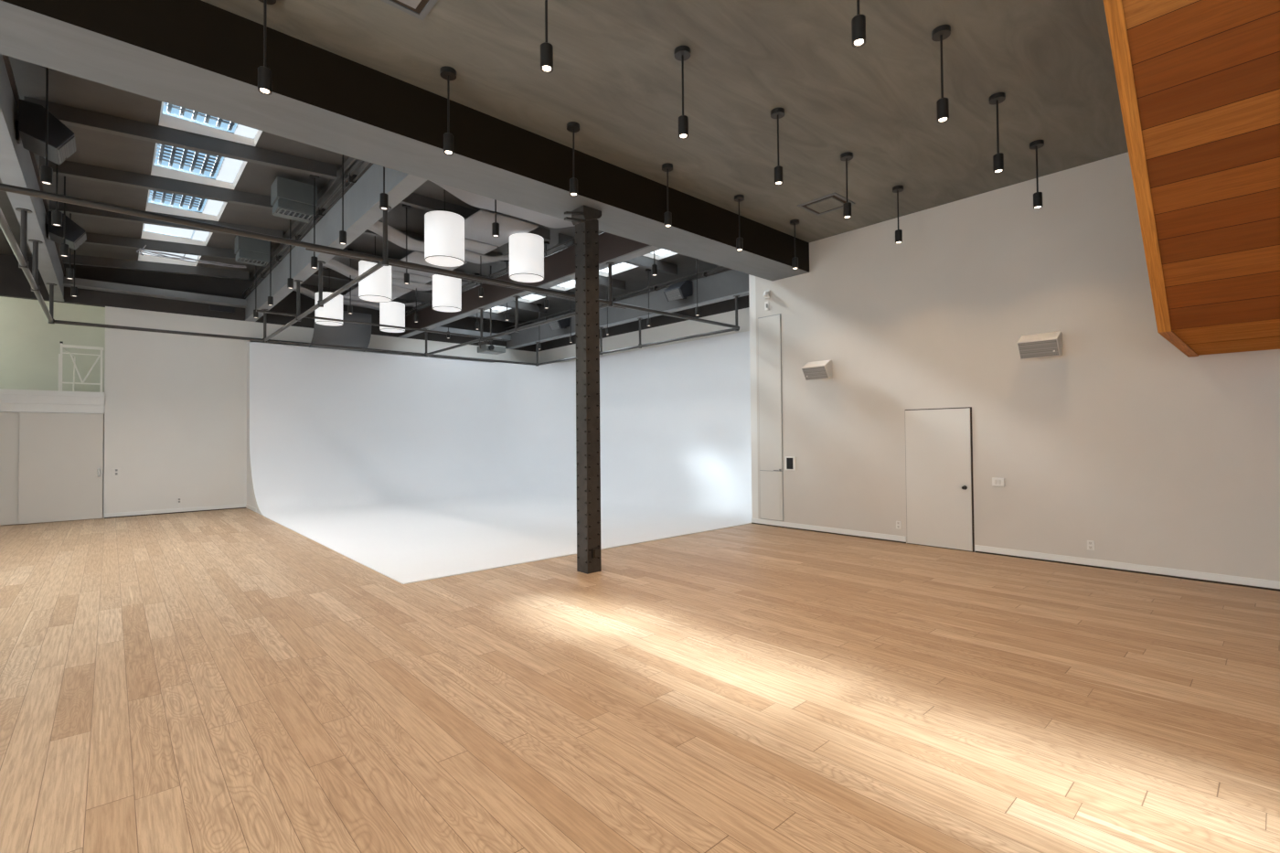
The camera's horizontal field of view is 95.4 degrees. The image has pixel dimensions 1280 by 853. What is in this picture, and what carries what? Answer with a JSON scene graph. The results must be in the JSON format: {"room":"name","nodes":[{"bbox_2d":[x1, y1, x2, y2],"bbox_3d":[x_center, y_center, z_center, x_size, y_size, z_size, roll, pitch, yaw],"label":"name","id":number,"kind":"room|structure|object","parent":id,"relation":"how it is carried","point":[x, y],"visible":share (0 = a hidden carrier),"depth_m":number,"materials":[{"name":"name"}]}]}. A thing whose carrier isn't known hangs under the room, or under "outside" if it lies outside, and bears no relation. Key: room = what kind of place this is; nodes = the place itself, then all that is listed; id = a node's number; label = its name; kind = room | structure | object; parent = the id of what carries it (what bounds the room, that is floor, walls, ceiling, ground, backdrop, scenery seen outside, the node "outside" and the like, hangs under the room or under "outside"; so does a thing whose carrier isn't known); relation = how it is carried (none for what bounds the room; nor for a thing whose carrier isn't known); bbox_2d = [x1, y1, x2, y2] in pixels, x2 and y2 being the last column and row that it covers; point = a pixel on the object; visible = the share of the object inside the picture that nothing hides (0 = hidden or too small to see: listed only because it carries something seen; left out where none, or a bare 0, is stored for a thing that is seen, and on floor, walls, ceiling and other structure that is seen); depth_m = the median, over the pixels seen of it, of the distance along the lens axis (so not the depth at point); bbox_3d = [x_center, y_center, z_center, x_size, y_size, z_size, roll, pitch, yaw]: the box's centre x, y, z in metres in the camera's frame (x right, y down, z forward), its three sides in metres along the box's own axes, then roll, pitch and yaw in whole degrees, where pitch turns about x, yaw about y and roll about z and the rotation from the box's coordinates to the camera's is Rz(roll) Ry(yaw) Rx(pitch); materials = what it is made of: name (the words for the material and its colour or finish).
{"room":"studio","nodes":[
{"label":"studio","id":0,"kind":"room"},
{"bbox_2d":[0,296,105,392],"bbox_3d":[-14.283,-2.253,12.721,4.050,3.400,0.150,0,-1,-42],"label":"wall","id":1,"kind":"structure","parent":0,"point":[29,346],"depth_m":13.28,"materials":[{"name":"green paint"}]},
{"bbox_2d":[0,254,536,518],"bbox_3d":[-9.274,-1.051,15.352,15.315,6.200,0.150,0,-1,-42],"label":"wall","id":2,"kind":"structure","parent":0,"point":[176,404],"depth_m":13.79,"materials":[{"name":"white paint"}]},
{"bbox_2d":[0,412,19,525],"bbox_3d":[-13.393,0.855,11.525,1.590,2.303,0.040,0,-1,-42],"label":"door","id":3,"kind":"structure","parent":2,"relation":"in","point":[9,421],"depth_m":11.93,"materials":[{"name":"white paint"}]},
{"bbox_2d":[0,53,65,301],"bbox_3d":[-8.698,-3.124,8.311,0.285,0.690,11.120,0,-1,-42],"label":"girder","id":4,"kind":"object","parent":2,"relation":"attached to","point":[18,165],"visible":0.75,"depth_m":7.13,"materials":[{"name":"grey metal"}]},
{"bbox_2d":[16,98,76,164],"bbox_3d":[-6.437,-3.163,6.326,0.450,0.422,0.520,0,-1,-42],"label":"ceiling speaker","id":5,"kind":"object","parent":4,"relation":"attached to","point":[31,122],"visible":0.9,"depth_m":6.17,"materials":[{"name":"metal"}]},
{"bbox_2d":[57,136,76,163],"bbox_3d":[-6.319,-3.050,6.431,0.133,0.193,0.420,0,-1,-42],"label":"grille","id":6,"kind":"object","parent":5,"relation":"attached to","point":[67,148],"depth_m":6.40,"materials":[{"name":"metal"}]},
{"bbox_2d":[46,211,86,249],"bbox_3d":[-9.094,-3.088,9.248,0.450,0.422,0.520,0,-1,-42],"label":"ceiling speaker","id":7,"kind":"object","parent":4,"relation":"attached to","point":[76,235],"visible":0.8,"depth_m":9.10,"materials":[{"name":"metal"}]},
{"bbox_2d":[74,232,86,249],"bbox_3d":[-8.975,-2.976,9.353,0.133,0.193,0.420,0,-1,-42],"label":"grille","id":8,"kind":"object","parent":7,"relation":"attached to","point":[79,241],"depth_m":9.32,"materials":[{"name":"metal"}]},
{"bbox_2d":[0,388,104,413],"bbox_3d":[-13.319,-0.531,11.573,3.950,0.460,0.220,0,-1,-42],"label":"trim","id":9,"kind":"structure","parent":2,"relation":"attached to","point":[11,400],"depth_m":12.30,"materials":[{"name":"white paint"}]},
{"bbox_2d":[18,412,103,523],"bbox_3d":[-12.303,0.861,12.410,1.275,2.303,0.076,0,-1,-42],"label":"door","id":10,"kind":"structure","parent":2,"relation":"in","point":[60,457],"depth_m":12.39,"materials":[{"name":"white paint"}]},
{"bbox_2d":[63,276,247,308],"bbox_3d":[-11.028,-3.072,13.457,3.250,0.155,0.350,0,-1,-42],"label":"beam","id":11,"kind":"structure","parent":2,"relation":"attached to","point":[81,283],"depth_m":13.27,"materials":[{"name":"grey metal"}]},
{"bbox_2d":[104,503,246,518],"bbox_3d":[-10.844,1.982,13.736,2.630,0.105,0.016,0,-1,-42],"label":"baseboard","id":12,"kind":"structure","parent":2,"relation":"attached to","point":[240,506],"depth_m":13.65,"materials":[{"name":"white paint"}]},
{"bbox_2d":[242,160,427,321],"bbox_3d":[-6.152,-3.102,10.625,0.305,0.680,11.120,0,-1,-42],"label":"girder","id":13,"kind":"object","parent":2,"relation":"attached to","point":[361,201],"visible":0.65,"depth_m":8.79,"materials":[{"name":"grey metal"}]},
{"bbox_2d":[429,326,511,341],"bbox_3d":[-5.625,-2.964,18.366,3.350,0.155,0.350,0,-1,-42],"label":"beam","id":14,"kind":"structure","parent":2,"relation":"attached to","point":[506,337],"depth_m":18.38,"materials":[{"name":"grey metal"}]},
{"bbox_2d":[398,231,661,338],"bbox_3d":[-3.340,-3.062,13.181,0.305,0.640,11.120,0,-1,-42],"label":"girder","id":15,"kind":"object","parent":2,"relation":"attached to","point":[560,266],"visible":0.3,"depth_m":11.86,"materials":[{"name":"grey metal"}]},
{"bbox_2d":[293,286,421,309],"bbox_3d":[-7.362,-3.233,14.814,3.440,0.250,0.500,0,-1,-42],"label":"ceiling panel","id":16,"kind":"object","parent":15,"relation":"attached to","point":[306,292],"visible":0.46,"depth_m":14.86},
{"bbox_2d":[0,182,739,366],"bbox_3d":[-4.609,-2.376,11.840,10.910,0.755,8.279,0,-1,-42],"label":"grid","id":17,"kind":"object","parent":15,"relation":"hanging from","point":[20,253],"visible":0.95,"depth_m":9.14,"materials":[{"name":"black metal"}]},
{"bbox_2d":[309,309,371,351],"bbox_3d":[-7.677,-2.463,14.954,1.330,0.919,0.540,0,-1,-42],"label":"panel","id":18,"kind":"object","parent":17,"relation":"hanging from","point":[348,334],"visible":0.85,"depth_m":14.89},
{"bbox_2d":[477,266,505,354],"bbox_3d":[-3.480,-2.734,13.532,0.615,2.040,0.520,0,-1,-42],"label":"projector","id":19,"kind":"object","parent":17,"relation":"hanging from","point":[483,347],"visible":0.96,"depth_m":13.48,"materials":[{"name":"grey metal"}]},
{"bbox_2d":[323,258,468,290],"bbox_3d":[-5.522,-3.284,12.791,3.440,0.250,0.570,0,-1,-42],"label":"ceiling panel","id":20,"kind":"object","parent":15,"relation":"attached to","point":[334,264],"visible":0.4,"depth_m":12.44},
{"bbox_2d":[367,219,509,264],"bbox_3d":[-3.642,-3.337,10.723,3.440,0.250,0.520,0,-1,-42],"label":"ceiling panel","id":21,"kind":"object","parent":15,"relation":"attached to","point":[395,236],"visible":0.53,"depth_m":10.34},
{"bbox_2d":[429,180,575,228],"bbox_3d":[-1.550,-3.395,8.422,3.440,0.250,1.540,0,-1,-42],"label":"ceiling panel","id":22,"kind":"object","parent":15,"relation":"attached to","point":[474,199],"visible":0.2,"depth_m":8.77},
{"bbox_2d":[504,266,749,349],"bbox_3d":[-0.889,-3.063,15.777,0.305,0.690,10.575,0,-1,-42],"label":"girder","id":23,"kind":"object","parent":2,"relation":"attached to","point":[721,285],"visible":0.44,"depth_m":14.33,"materials":[{"name":"grey metal"}]},
{"bbox_2d":[547,314,569,330],"bbox_3d":[-2.349,-3.014,16.933,0.450,0.422,0.520,0,-1,-42],"label":"ceiling speaker","id":24,"kind":"object","parent":23,"relation":"attached to","point":[563,323],"visible":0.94,"depth_m":16.77,"materials":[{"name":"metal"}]},
{"bbox_2d":[663,279,692,301],"bbox_3d":[0.879,-3.104,13.381,0.450,0.422,0.520,0,-1,-42],"label":"ceiling speaker","id":25,"kind":"object","parent":23,"relation":"attached to","point":[680,290],"visible":1,"depth_m":13.24,"materials":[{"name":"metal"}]},
{"bbox_2d":[665,288,682,300],"bbox_3d":[0.762,-2.994,13.273,0.133,0.193,0.420,0,-1,-42],"label":"grille","id":26,"kind":"object","parent":25,"relation":"attached to","point":[671,294],"depth_m":13.26,"materials":[{"name":"metal"}]},
{"bbox_2d":[0,56,728,322],"bbox_3d":[-5.467,-3.769,11.333,15.315,0.673,11.220,0,-1,-42],"label":"roof","id":27,"kind":"structure","parent":0,"point":[96,148],"depth_m":9.56,"materials":[{"name":"grey paint"}]},
{"bbox_2d":[38,64,54,185],"bbox_3d":[-6.116,-3.133,6.009,0.144,1.262,0.144,0,-1,-42],"label":"pendant light","id":28,"kind":"object","parent":27,"relation":"hanging from","point":[46,172],"visible":0.81,"depth_m":6.00,"materials":[{"name":"black metal"}]},
{"bbox_2d":[51,163,62,226],"bbox_3d":[-7.172,-3.104,7.171,0.144,1.262,0.144,0,-1,-42],"label":"pendant light","id":29,"kind":"object","parent":27,"relation":"hanging from","point":[56,216],"visible":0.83,"depth_m":7.15,"materials":[{"name":"black metal"}]},
{"bbox_2d":[59,176,68,256],"bbox_3d":[-8.255,-3.073,8.362,0.144,1.262,0.144,0,-1,-42],"label":"pendant light","id":30,"kind":"object","parent":27,"relation":"hanging from","point":[63,248],"visible":0.83,"depth_m":8.35,"materials":[{"name":"black metal"}]},
{"bbox_2d":[138,249,201,266],"bbox_3d":[-10.124,-3.771,12.573,1.130,0.185,1.840,0,-1,-42],"label":"window","id":31,"kind":"structure","parent":27,"relation":"attached to","point":[145,258],"depth_m":13.09,"materials":[{"name":"white glass"}]},
{"bbox_2d":[140,223,213,245],"bbox_3d":[-8.864,-3.806,11.186,1.130,0.185,1.790,0,-1,-42],"label":"window","id":32,"kind":"structure","parent":27,"relation":"attached to","point":[204,237],"depth_m":11.64,"materials":[{"name":"white glass"}]},
{"bbox_2d":[145,189,227,221],"bbox_3d":[-7.623,-3.853,9.821,1.130,0.211,1.780,0,-1,-42],"label":"window","id":33,"kind":"structure","parent":27,"relation":"attached to","point":[213,209],"depth_m":10.26,"materials":[{"name":"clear glass"}]},
{"bbox_2d":[136,245,245,267],"bbox_3d":[-9.142,-3.455,11.951,1.807,0.222,0.170,0,-1,-42],"label":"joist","id":34,"kind":"object","parent":27,"relation":"hanging from","point":[140,250],"visible":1,"depth_m":11.84,"materials":[{"name":"grey metal"}]},
{"bbox_2d":[150,143,246,189],"bbox_3d":[-6.378,-3.888,8.453,1.130,0.211,1.800,0,-1,-42],"label":"window","id":35,"kind":"structure","parent":27,"relation":"attached to","point":[230,171],"depth_m":8.83,"materials":[{"name":"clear glass"}]},
{"bbox_2d":[158,101,262,146],"bbox_3d":[-5.128,-3.923,7.077,1.130,0.211,1.800,0,-1,-42],"label":"window","id":36,"kind":"structure","parent":27,"relation":"attached to","point":[242,134],"depth_m":7.64,"materials":[{"name":"clear glass"}]},
{"bbox_2d":[234,235,269,266],"bbox_3d":[-7.748,-3.522,11.666,0.550,0.474,0.450,0,-1,-42],"label":"ceiling speaker","id":37,"kind":"object","parent":27,"relation":"attached to","point":[248,250],"visible":0.87,"depth_m":11.52,"materials":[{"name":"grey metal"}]},
{"bbox_2d":[236,256,268,266],"bbox_3d":[-7.749,-3.292,11.659,0.480,0.014,0.410,0,-1,-42],"label":"grille","id":38,"kind":"object","parent":37,"relation":"attached to","point":[253,261],"depth_m":11.60,"materials":[{"name":"grey metal"}]},
{"bbox_2d":[63,254,514,322],"bbox_3d":[-8.080,-3.578,15.689,10.590,0.408,0.112,0,-1,-42],"label":"joist","id":39,"kind":"object","parent":27,"relation":"attached to","point":[80,260],"visible":0.67,"depth_m":13.42,"materials":[{"name":"paint"}]},
{"bbox_2d":[270,176,317,223],"bbox_3d":[-5.445,-3.551,9.178,0.550,0.474,0.450,0,-1,-42],"label":"outlet","id":40,"kind":"object","parent":27,"relation":"attached to","point":[290,199],"visible":0.96,"depth_m":9.03,"materials":[{"name":"grey metal"}]},
{"bbox_2d":[273,207,313,223],"bbox_3d":[-5.447,-3.321,9.170,0.480,0.014,0.410,0,-1,-42],"label":"grille","id":41,"kind":"object","parent":40,"relation":"attached to","point":[290,213],"depth_m":9.13,"materials":[{"name":"grey metal"}]},
{"bbox_2d":[49,200,575,301],"bbox_3d":[-5.558,-3.649,12.915,10.590,0.408,0.112,0,-1,-42],"label":"joist","id":42,"kind":"object","parent":27,"relation":"attached to","point":[76,209],"visible":0.44,"depth_m":10.32,"materials":[{"name":"paint"}]},
{"bbox_2d":[309,174,319,268],"bbox_3d":[-5.058,-3.186,9.054,0.144,1.454,0.144,0,-1,-42],"label":"pendant light","id":43,"kind":"object","parent":27,"relation":"hanging from","point":[314,260],"visible":0.94,"depth_m":9.05,"materials":[{"name":"black metal"}]},
{"bbox_2d":[83,232,546,313],"bbox_3d":[-6.802,-3.614,14.284,10.590,0.408,0.112,0,-1,-42],"label":"joist","id":44,"kind":"object","parent":27,"relation":"attached to","point":[96,239],"visible":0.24,"depth_m":11.95,"materials":[{"name":"paint"}]},
{"bbox_2d":[314,267,342,326],"bbox_3d":[-7.320,-3.072,13.726,0.586,1.310,0.586,0,-1,-42],"label":"drum pendant","id":45,"kind":"object","parent":27,"relation":"hanging from","point":[333,308],"visible":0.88,"depth_m":13.51,"materials":[{"name":"white fabric"}]},
{"bbox_2d":[38,156,626,290],"bbox_3d":[-4.320,-3.683,11.554,10.590,0.408,0.112,0,-1,-42],"label":"joist","id":46,"kind":"object","parent":27,"relation":"attached to","point":[67,168],"visible":0.54,"depth_m":8.93,"materials":[{"name":"paint"}]},
{"bbox_2d":[339,154,346,245],"bbox_3d":[-4.049,-3.214,7.944,0.144,1.454,0.144,0,-1,-42],"label":"pendant light","id":47,"kind":"object","parent":27,"relation":"hanging from","point":[342,233],"visible":0.8,"depth_m":7.93,"materials":[{"name":"black metal"}]},
{"bbox_2d":[23,96,677,275],"bbox_3d":[-3.069,-3.719,10.178,10.590,0.408,0.112,0,-1,-42],"label":"joist","id":48,"kind":"object","parent":27,"relation":"attached to","point":[68,115],"visible":0.71,"depth_m":7.85,"materials":[{"name":"paint"}]},
{"bbox_2d":[358,235,391,302],"bbox_3d":[-5.154,-3.133,11.344,0.586,1.310,0.586,0,-1,-42],"label":"drum pendant","id":49,"kind":"object","parent":27,"relation":"hanging from","point":[376,287],"visible":0.8,"depth_m":11.12,"materials":[{"name":"white fabric"}]},
{"bbox_2d":[359,295,391,301],"bbox_3d":[-5.148,-2.487,11.333,0.568,0.006,0.568,0,-1,-42],"label":"diffuser","id":50,"kind":"object","parent":49,"relation":"attached to","point":[369,298],"depth_m":11.31,"materials":[{"name":"white plastic"}]},
{"bbox_2d":[379,166,388,210],"bbox_3d":[-2.966,-3.244,6.753,0.144,1.454,0.144,0,-1,-42],"label":"pendant light","id":51,"kind":"object","parent":27,"relation":"hanging from","point":[383,197],"visible":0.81,"depth_m":6.71,"materials":[{"name":"black metal"}]},
{"bbox_2d":[379,301,405,332],"bbox_3d":[-6.247,-3.065,14.702,0.586,1.310,0.586,0,-1,-42],"label":"drum pendant","id":52,"kind":"object","parent":27,"relation":"hanging from","point":[390,313],"visible":0.91,"depth_m":14.47,"materials":[{"name":"white fabric"}]},
{"bbox_2d":[424,189,464,266],"bbox_3d":[-3.015,-3.193,8.992,0.586,1.310,0.586,0,-1,-42],"label":"drum pendant","id":53,"kind":"object","parent":27,"relation":"hanging from","point":[443,230],"visible":0.97,"depth_m":8.76,"materials":[{"name":"white fabric"}]},
{"bbox_2d":[425,256,463,266],"bbox_3d":[-3.010,-2.547,8.980,0.568,0.006,0.568,0,-1,-42],"label":"diffuser","id":54,"kind":"object","parent":53,"relation":"attached to","point":[436,261],"depth_m":8.96,"materials":[{"name":"white plastic"}]},
{"bbox_2d":[432,274,461,312],"bbox_3d":[-4.081,-3.125,12.320,0.586,1.310,0.586,0,-1,-42],"label":"drum pendant","id":55,"kind":"object","parent":27,"relation":"hanging from","point":[446,290],"visible":0.87,"depth_m":12.08,"materials":[{"name":"white fabric"}]},
{"bbox_2d":[509,219,543,282],"bbox_3d":[-1.942,-3.185,9.967,0.586,1.310,0.586,0,-1,-42],"label":"drum pendant","id":56,"kind":"object","parent":27,"relation":"hanging from","point":[526,250],"visible":0.94,"depth_m":9.72,"materials":[{"name":"white fabric"}]},
{"bbox_2d":[510,273,543,282],"bbox_3d":[-1.937,-2.539,9.956,0.568,0.006,0.568,0,-1,-42],"label":"diffuser","id":57,"kind":"object","parent":56,"relation":"attached to","point":[517,277],"depth_m":9.92,"materials":[{"name":"white plastic"}]},
{"bbox_2d":[548,252,639,277],"bbox_3d":[-1.039,-3.837,13.305,2.220,0.115,1.800,0,-1,-42],"label":"window","id":58,"kind":"structure","parent":27,"relation":"attached to","point":[623,265],"depth_m":14.20,"materials":[{"name":"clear glass"}]},
{"bbox_2d":[602,232,677,259],"bbox_3d":[0.212,-3.873,11.929,2.220,0.115,1.800,0,-1,-42],"label":"window","id":59,"kind":"structure","parent":27,"relation":"attached to","point":[661,251],"depth_m":13.03,"materials":[{"name":"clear glass"}]},
{"bbox_2d":[345,285,412,300],"bbox_3d":[-6.147,-3.165,13.700,1.024,0.045,1.460,0,-1,-42],"label":"ceiling panel","id":60,"kind":"object","parent":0,"point":[397,292],"visible":0.35,"depth_m":13.66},
{"bbox_2d":[0,0,809,280],"bbox_3d":[-2.155,-3.523,6.227,13.250,1.500,0.780,0,-1,-42],"label":"ceiling beam","id":61,"kind":"structure","parent":0,"point":[198,56],"depth_m":5.39,"materials":[{"name":"grey paint"}]},
{"bbox_2d":[391,270,432,284],"bbox_3d":[-4.997,-3.197,12.435,1.024,0.045,0.520,0,-1,-42],"label":"ceiling panel","id":62,"kind":"object","parent":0,"point":[396,274],"visible":0.67,"depth_m":12.47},
{"bbox_2d":[391,250,467,277],"bbox_3d":[-4.267,-3.218,11.633,1.024,0.045,1.490,0,-1,-42],"label":"ceiling panel","id":63,"kind":"object","parent":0,"point":[415,257],"visible":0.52,"depth_m":11.56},
{"bbox_2d":[464,237,497,254],"bbox_3d":[-3.134,-3.250,10.386,1.024,0.045,0.520,0,-1,-42],"label":"ceiling panel","id":64,"kind":"object","parent":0,"point":[482,248],"visible":0.48,"depth_m":10.51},
{"bbox_2d":[464,209,538,246],"bbox_3d":[-2.471,-3.268,9.657,1.024,0.045,1.310,0,-1,-42],"label":"ceiling panel","id":65,"kind":"object","parent":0,"point":[478,226],"visible":0.78,"depth_m":9.54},
{"bbox_2d":[0,508,1279,852],"bbox_3d":[-2.060,1.900,7.541,15.515,0.100,21.600,0,-1,-42],"label":"floor","id":66,"kind":"structure","parent":0,"point":[224,680],"depth_m":3.73,"materials":[{"name":"brown wood"}]},
{"bbox_2d":[245,330,752,584],"bbox_3d":[-3.174,-0.115,13.624,8.572,4.160,10.573,0,-1,-42],"label":"cyclorama","id":67,"kind":"object","parent":66,"relation":"on","point":[409,468],"visible":0.93,"depth_m":15.31,"materials":[{"name":"white paint"}]},
{"bbox_2d":[564,204,601,574],"bbox_3d":[-0.756,-0.466,7.344,0.555,4.600,0.274,0,-1,-42],"label":"steel column","id":68,"kind":"structure","parent":66,"relation":"on","point":[585,220],"depth_m":7.36,"materials":[{"name":"brown metal"}]},
{"bbox_2d":[538,295,749,362],"bbox_3d":[0.056,-1.112,16.584,0.150,6.200,10.880,0,-1,-42],"label":"wall","id":69,"kind":"structure","parent":0,"point":[688,327],"depth_m":15.85,"materials":[{"name":"white paint"}]},
{"bbox_2d":[201,0,1128,242],"bbox_3d":[1.214,-3.474,2.408,13.400,0.150,9.400,0,-1,-42],"label":"ceiling","id":70,"kind":"structure","parent":0,"point":[616,73],"depth_m":5.65,"materials":[{"name":"grey paint"}]},
{"bbox_2d":[257,0,276,95],"bbox_3d":[-2.868,-2.943,4.456,0.144,0.770,0.144,0,-1,-42],"label":"pendant light","id":71,"kind":"object","parent":70,"relation":"hanging from","point":[264,74],"visible":1,"depth_m":4.44,"materials":[{"name":"black metal"}]},
{"bbox_2d":[380,0,437,21],"bbox_3d":[-1.796,-3.329,4.325,0.625,0.020,0.630,0,-1,-42],"label":"ceiling vent","id":72,"kind":"object","parent":70,"relation":"in","point":[420,9],"visible":1,"depth_m":4.61,"materials":[{"name":"grey paint"}]},
{"bbox_2d":[439,65,456,155],"bbox_3d":[-1.787,-2.935,5.438,0.144,0.770,0.144,0,-1,-42],"label":"pendant light","id":73,"kind":"object","parent":70,"relation":"hanging from","point":[448,73],"visible":1,"depth_m":5.42,"materials":[{"name":"black metal"}]},
{"bbox_2d":[540,0,553,73],"bbox_3d":[-0.677,-2.966,4.218,0.144,0.770,0.144,0,-1,-42],"label":"pendant light","id":74,"kind":"object","parent":70,"relation":"hanging from","point":[546,48],"visible":1,"depth_m":4.19,"materials":[{"name":"black metal"}]},
{"bbox_2d":[566,121,579,196],"bbox_3d":[-0.729,-2.928,6.400,0.144,0.770,0.144,0,-1,-42],"label":"pendant light","id":75,"kind":"object","parent":70,"relation":"hanging from","point":[573,127],"visible":1,"depth_m":6.37,"materials":[{"name":"black metal"}]},
{"bbox_2d":[661,162,672,227],"bbox_3d":[0.351,-2.920,7.382,0.144,0.770,0.144,0,-1,-42],"label":"pendant light","id":76,"kind":"object","parent":70,"relation":"hanging from","point":[666,167],"visible":1,"depth_m":7.35,"materials":[{"name":"black metal"}]},
{"bbox_2d":[674,45,690,138],"bbox_3d":[0.381,-2.959,5.179,0.144,0.770,0.144,0,-1,-42],"label":"pendant light","id":77,"kind":"object","parent":70,"relation":"hanging from","point":[682,53],"visible":1,"depth_m":5.15,"materials":[{"name":"black metal"}]},
{"bbox_2d":[734,194,744,251],"bbox_3d":[1.424,-2.913,8.357,0.144,0.770,0.144,0,-1,-42],"label":"pendant light","id":78,"kind":"object","parent":70,"relation":"hanging from","point":[738,197],"visible":1,"depth_m":8.32,"materials":[{"name":"black metal"}]},
{"bbox_2d":[770,107,784,185],"bbox_3d":[1.461,-2.951,6.161,0.144,0.770,0.144,0,-1,-42],"label":"pendant light","id":79,"kind":"object","parent":70,"relation":"hanging from","point":[777,113],"visible":1,"depth_m":6.14,"materials":[{"name":"black metal"}]},
{"bbox_2d":[797,192,854,215],"bbox_3d":[2.766,-3.294,8.668,0.580,0.020,0.620,0,-1,-42],"label":"ceiling vent","id":80,"kind":"object","parent":70,"relation":"in","point":[834,201],"visible":0.93,"depth_m":8.62,"materials":[{"name":"grey metal"}]},
{"bbox_2d":[840,151,853,218],"bbox_3d":[2.534,-2.944,7.137,0.144,0.770,0.144,0,-1,-42],"label":"pendant light","id":81,"kind":"object","parent":70,"relation":"hanging from","point":[847,156],"visible":1,"depth_m":7.11,"materials":[{"name":"black metal"}]},
{"bbox_2d":[851,0,865,47],"bbox_3d":[1.484,-2.990,3.966,0.144,0.770,0.144,0,-1,-42],"label":"pendant light","id":82,"kind":"object","parent":70,"relation":"hanging from","point":[858,21],"visible":1,"depth_m":3.93,"materials":[{"name":"black metal"}]},
{"bbox_2d":[892,185,903,244],"bbox_3d":[3.585,-2.936,8.092,0.144,0.770,0.144,0,-1,-42],"label":"pendant light","id":83,"kind":"object","parent":70,"relation":"hanging from","point":[897,188],"visible":1,"depth_m":8.06,"materials":[{"name":"black metal"}]},
{"bbox_2d":[931,24,950,123],"bbox_3d":[2.564,-2.982,4.948,0.144,0.770,0.144,0,-1,-42],"label":"pendant light","id":84,"kind":"object","parent":70,"relation":"hanging from","point":[940,33],"visible":1,"depth_m":4.93,"materials":[{"name":"black metal"}]},
{"bbox_2d":[989,92,1005,173],"bbox_3d":[3.637,-2.974,5.923,0.144,0.770,0.144,0,-1,-42],"label":"pendant light","id":85,"kind":"object","parent":70,"relation":"hanging from","point":[997,98],"visible":1,"depth_m":5.90,"materials":[{"name":"black metal"}]},
{"bbox_2d":[1029,139,1044,209],"bbox_3d":[4.688,-2.967,6.878,0.144,0.770,0.144,0,-1,-42],"label":"pendant light","id":86,"kind":"object","parent":70,"relation":"hanging from","point":[1036,144],"visible":1,"depth_m":6.86,"materials":[{"name":"black metal"}]},
{"bbox_2d":[748,274,757,518],"bbox_3d":[2.900,-1.218,11.920,1.915,6.200,0.150,0,-1,-42],"label":"wall","id":87,"kind":"structure","parent":0,"point":[752,279],"depth_m":11.27,"materials":[{"name":"white paint"}]},
{"bbox_2d":[755,151,1279,581],"bbox_3d":[5.852,-1.324,7.361,0.150,6.200,10.570,0,-1,-42],"label":"wall","id":88,"kind":"structure","parent":0,"point":[1137,447],"depth_m":7.82,"materials":[{"name":"white paint"}]},
{"bbox_2d":[757,313,783,521],"bbox_3d":[2.437,-0.168,10.951,0.064,3.845,0.520,0,-1,-42],"label":"door","id":89,"kind":"structure","parent":88,"relation":"in","point":[769,327],"depth_m":10.95,"materials":[{"name":"white paint"}]},
{"bbox_2d":[801,359,831,380],"bbox_3d":[3.077,-0.960,9.966,0.450,0.320,0.440,0,-1,-42],"label":"wall speaker","id":90,"kind":"object","parent":88,"relation":"attached to","point":[822,369],"visible":1,"depth_m":9.82,"materials":[{"name":"white plastic"}]},
{"bbox_2d":[801,365,828,380],"bbox_3d":[2.960,-0.902,9.858,0.133,0.193,0.420,0,-1,-42],"label":"grille","id":91,"kind":"object","parent":90,"relation":"attached to","point":[810,372],"depth_m":9.84,"materials":[{"name":"white plastic"}]},
{"bbox_2d":[751,518,906,543],"bbox_3d":[3.154,1.797,10.182,0.016,0.105,2.950,0,-1,-42],"label":"baseboard","id":92,"kind":"structure","parent":88,"relation":"attached to","point":[809,528],"depth_m":10.01,"materials":[{"name":"white paint"}]},
{"bbox_2d":[905,406,974,552],"bbox_3d":[4.445,0.770,8.719,0.085,2.085,0.960,0,-1,-42],"label":"door","id":93,"kind":"structure","parent":88,"relation":"in","point":[939,442],"depth_m":8.71,"materials":[{"name":"white paint"}]},
{"bbox_2d":[1016,330,1062,359],"bbox_3d":[5.232,-1.050,7.595,0.450,0.320,0.440,0,-1,-42],"label":"wall speaker","id":94,"kind":"object","parent":88,"relation":"attached to","point":[1045,345],"visible":1,"depth_m":7.47,"materials":[{"name":"white plastic"}]},
{"bbox_2d":[1017,339,1059,358],"bbox_3d":[5.115,-0.992,7.487,0.133,0.193,0.420,0,-1,-42],"label":"grille","id":95,"kind":"object","parent":94,"relation":"attached to","point":[1031,348],"depth_m":7.48,"materials":[{"name":"white plastic"}]},
{"bbox_2d":[974,544,1279,591],"bbox_3d":[7.090,1.687,5.852,0.016,0.105,6.785,0,-1,-42],"label":"baseboard","id":96,"kind":"structure","parent":88,"relation":"attached to","point":[1237,581],"depth_m":7.03,"materials":[{"name":"white paint"}]},
{"bbox_2d":[1103,0,1279,357],"bbox_3d":[5.123,-2.117,4.105,5.315,2.563,2.303,0,-1,-42],"label":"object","id":97,"kind":"structure","parent":88,"relation":"attached to","point":[1198,81],"depth_m":4.02,"materials":[{"name":"brown wood"}]},
{"bbox_3d":[-13.852,-0.627,12.159,3.950,0.120,1.400,0,-1,-42],"label":"floor","id":98,"kind":"structure","parent":0,"visible":0},
{"bbox_2d":[58,341,103,392],"bbox_3d":[-12.406,-1.246,12.941,0.725,1.120,0.839,0,-1,-42],"label":"railing","id":99,"kind":"object","parent":98,"relation":"on","point":[60,382],"visible":0.93,"depth_m":12.70,"materials":[{"name":"white metal"}]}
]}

